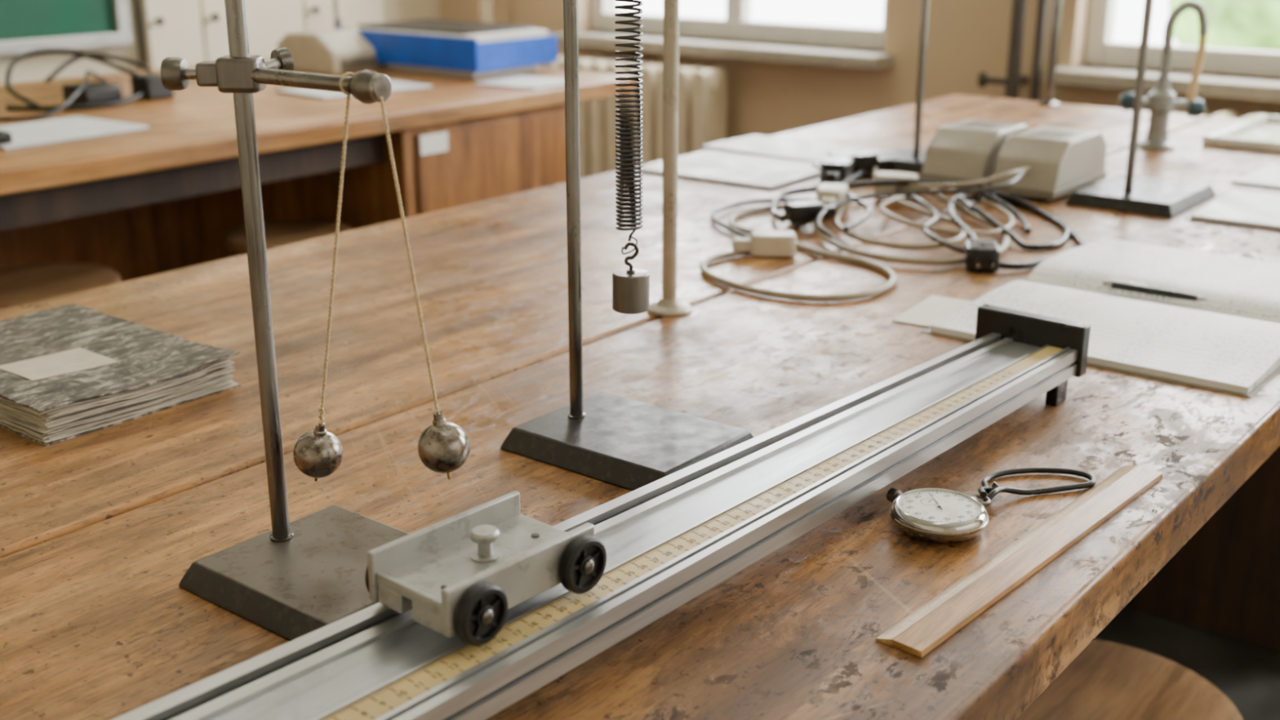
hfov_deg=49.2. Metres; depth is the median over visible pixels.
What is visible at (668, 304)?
rod
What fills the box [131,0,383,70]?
upper cabinet
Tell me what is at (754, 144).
book
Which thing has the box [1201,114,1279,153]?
sink
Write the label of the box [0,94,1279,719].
laboratory bench
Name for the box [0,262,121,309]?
wooden stool
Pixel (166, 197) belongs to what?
workbench
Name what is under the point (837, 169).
cable tangle
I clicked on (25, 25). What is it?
chalkboard
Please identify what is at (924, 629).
ruler
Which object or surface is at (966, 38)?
wall
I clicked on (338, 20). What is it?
tap
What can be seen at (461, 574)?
cart
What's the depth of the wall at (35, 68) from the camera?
3.80 m
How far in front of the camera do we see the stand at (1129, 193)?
1.73 m
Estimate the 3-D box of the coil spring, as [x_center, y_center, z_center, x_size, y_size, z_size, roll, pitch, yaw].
[-0.006,-0.206,0.907,0.026,0.361,0.026,14,23,36]
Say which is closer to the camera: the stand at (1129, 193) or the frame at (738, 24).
the stand at (1129, 193)
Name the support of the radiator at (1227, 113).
attached to the wall at (966, 38)
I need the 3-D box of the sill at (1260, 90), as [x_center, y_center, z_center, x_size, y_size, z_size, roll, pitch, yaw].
[1.490,-0.595,3.105,1.170,0.035,0.170,14,23,36]
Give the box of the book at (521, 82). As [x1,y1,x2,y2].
[472,75,582,89]
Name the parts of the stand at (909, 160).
rod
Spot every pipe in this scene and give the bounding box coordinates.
[479,0,493,22]
[977,0,1048,101]
[1037,0,1062,106]
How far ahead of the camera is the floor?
2.47 m
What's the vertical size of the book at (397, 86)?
0.005 m
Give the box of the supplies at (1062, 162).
[989,125,1106,202]
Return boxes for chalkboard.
[0,0,133,55]
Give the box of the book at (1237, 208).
[1187,190,1279,231]
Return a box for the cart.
[364,491,606,645]
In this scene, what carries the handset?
on the paper at (33, 134)
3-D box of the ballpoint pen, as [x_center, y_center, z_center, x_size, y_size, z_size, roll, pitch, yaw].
[0.485,-0.065,1.318,0.097,0.009,0.007,13,22,35]
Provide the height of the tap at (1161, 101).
0.223 m
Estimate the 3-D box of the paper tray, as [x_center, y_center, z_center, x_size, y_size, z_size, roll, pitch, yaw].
[-0.447,-0.715,3.194,0.460,0.098,0.260,14,23,36]
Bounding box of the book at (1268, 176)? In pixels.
[1229,164,1279,189]
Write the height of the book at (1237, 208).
0.006 m
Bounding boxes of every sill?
[549,30,894,70]
[1044,65,1279,102]
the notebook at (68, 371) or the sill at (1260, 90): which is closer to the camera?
the notebook at (68, 371)
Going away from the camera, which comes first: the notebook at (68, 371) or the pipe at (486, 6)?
the notebook at (68, 371)
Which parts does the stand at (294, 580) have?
thumb knob, rod, knob, arm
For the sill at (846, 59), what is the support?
attached to the wall at (966, 38)
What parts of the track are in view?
rail, rail, foot rail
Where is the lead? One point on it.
(104, 94)
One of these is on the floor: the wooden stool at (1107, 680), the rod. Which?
the wooden stool at (1107, 680)
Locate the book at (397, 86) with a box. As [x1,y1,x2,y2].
[275,80,433,100]
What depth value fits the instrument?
3.11 m
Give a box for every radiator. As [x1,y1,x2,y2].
[542,55,726,178]
[1171,109,1264,119]
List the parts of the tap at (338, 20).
spout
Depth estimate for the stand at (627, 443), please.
0.95 m
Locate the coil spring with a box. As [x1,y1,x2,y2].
[612,0,649,314]
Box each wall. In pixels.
[0,0,439,84]
[439,0,1279,140]
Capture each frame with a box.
[591,0,887,50]
[1084,0,1279,77]
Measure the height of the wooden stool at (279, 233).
0.681 m
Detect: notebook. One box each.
[0,303,242,446]
[920,237,1279,398]
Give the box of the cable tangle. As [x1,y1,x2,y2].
[699,151,1087,302]
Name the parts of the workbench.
recess panel, rail, drawer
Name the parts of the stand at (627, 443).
rod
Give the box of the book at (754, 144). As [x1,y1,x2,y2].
[699,134,882,162]
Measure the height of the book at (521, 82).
0.004 m
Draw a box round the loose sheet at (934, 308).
[891,295,973,326]
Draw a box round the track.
[112,303,1090,719]
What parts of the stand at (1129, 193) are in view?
rod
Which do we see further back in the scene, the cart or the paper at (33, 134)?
the paper at (33, 134)
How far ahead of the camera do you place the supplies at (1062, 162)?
1.79 m
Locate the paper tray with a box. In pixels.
[333,18,557,79]
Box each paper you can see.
[0,115,150,151]
[638,150,819,190]
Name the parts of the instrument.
panel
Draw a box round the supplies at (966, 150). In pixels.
[918,118,1029,187]
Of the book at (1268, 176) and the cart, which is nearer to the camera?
the cart
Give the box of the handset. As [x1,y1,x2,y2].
[0,130,12,144]
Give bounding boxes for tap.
[332,0,342,28]
[1119,0,1208,151]
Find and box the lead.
[0,48,173,121]
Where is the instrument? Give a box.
[276,28,386,75]
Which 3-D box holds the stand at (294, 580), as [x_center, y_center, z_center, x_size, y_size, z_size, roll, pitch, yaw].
[-0.168,-0.122,0.696,0.165,0.520,0.113,14,23,36]
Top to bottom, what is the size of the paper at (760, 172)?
0.005 m
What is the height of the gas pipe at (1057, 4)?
0.600 m
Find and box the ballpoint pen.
[1102,279,1207,301]
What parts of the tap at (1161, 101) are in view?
handle, arm, arm, handle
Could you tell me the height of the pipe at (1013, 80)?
2.960 m
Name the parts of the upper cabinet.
knob, door panel, knob, door panel, knob, door panel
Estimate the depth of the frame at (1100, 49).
3.37 m
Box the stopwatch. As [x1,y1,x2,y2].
[886,467,1096,542]
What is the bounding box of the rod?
[647,0,692,316]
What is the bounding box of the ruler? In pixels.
[875,465,1162,657]
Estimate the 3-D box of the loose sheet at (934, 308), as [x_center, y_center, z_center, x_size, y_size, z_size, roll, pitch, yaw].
[0.289,-0.043,1.288,0.080,0.001,0.100,11,21,31]
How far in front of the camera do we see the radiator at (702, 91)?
4.05 m
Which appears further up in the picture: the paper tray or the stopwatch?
the paper tray
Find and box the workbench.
[0,57,638,281]
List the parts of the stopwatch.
crown, cord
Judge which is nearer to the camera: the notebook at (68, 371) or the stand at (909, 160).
the notebook at (68, 371)
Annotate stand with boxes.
[160,0,470,640]
[500,0,754,490]
[876,0,929,173]
[1066,0,1216,218]
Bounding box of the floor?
[1093,606,1279,719]
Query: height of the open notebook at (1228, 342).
0.015 m
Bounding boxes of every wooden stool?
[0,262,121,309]
[222,218,352,254]
[1016,639,1243,719]
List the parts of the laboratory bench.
panel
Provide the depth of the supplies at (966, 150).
1.86 m

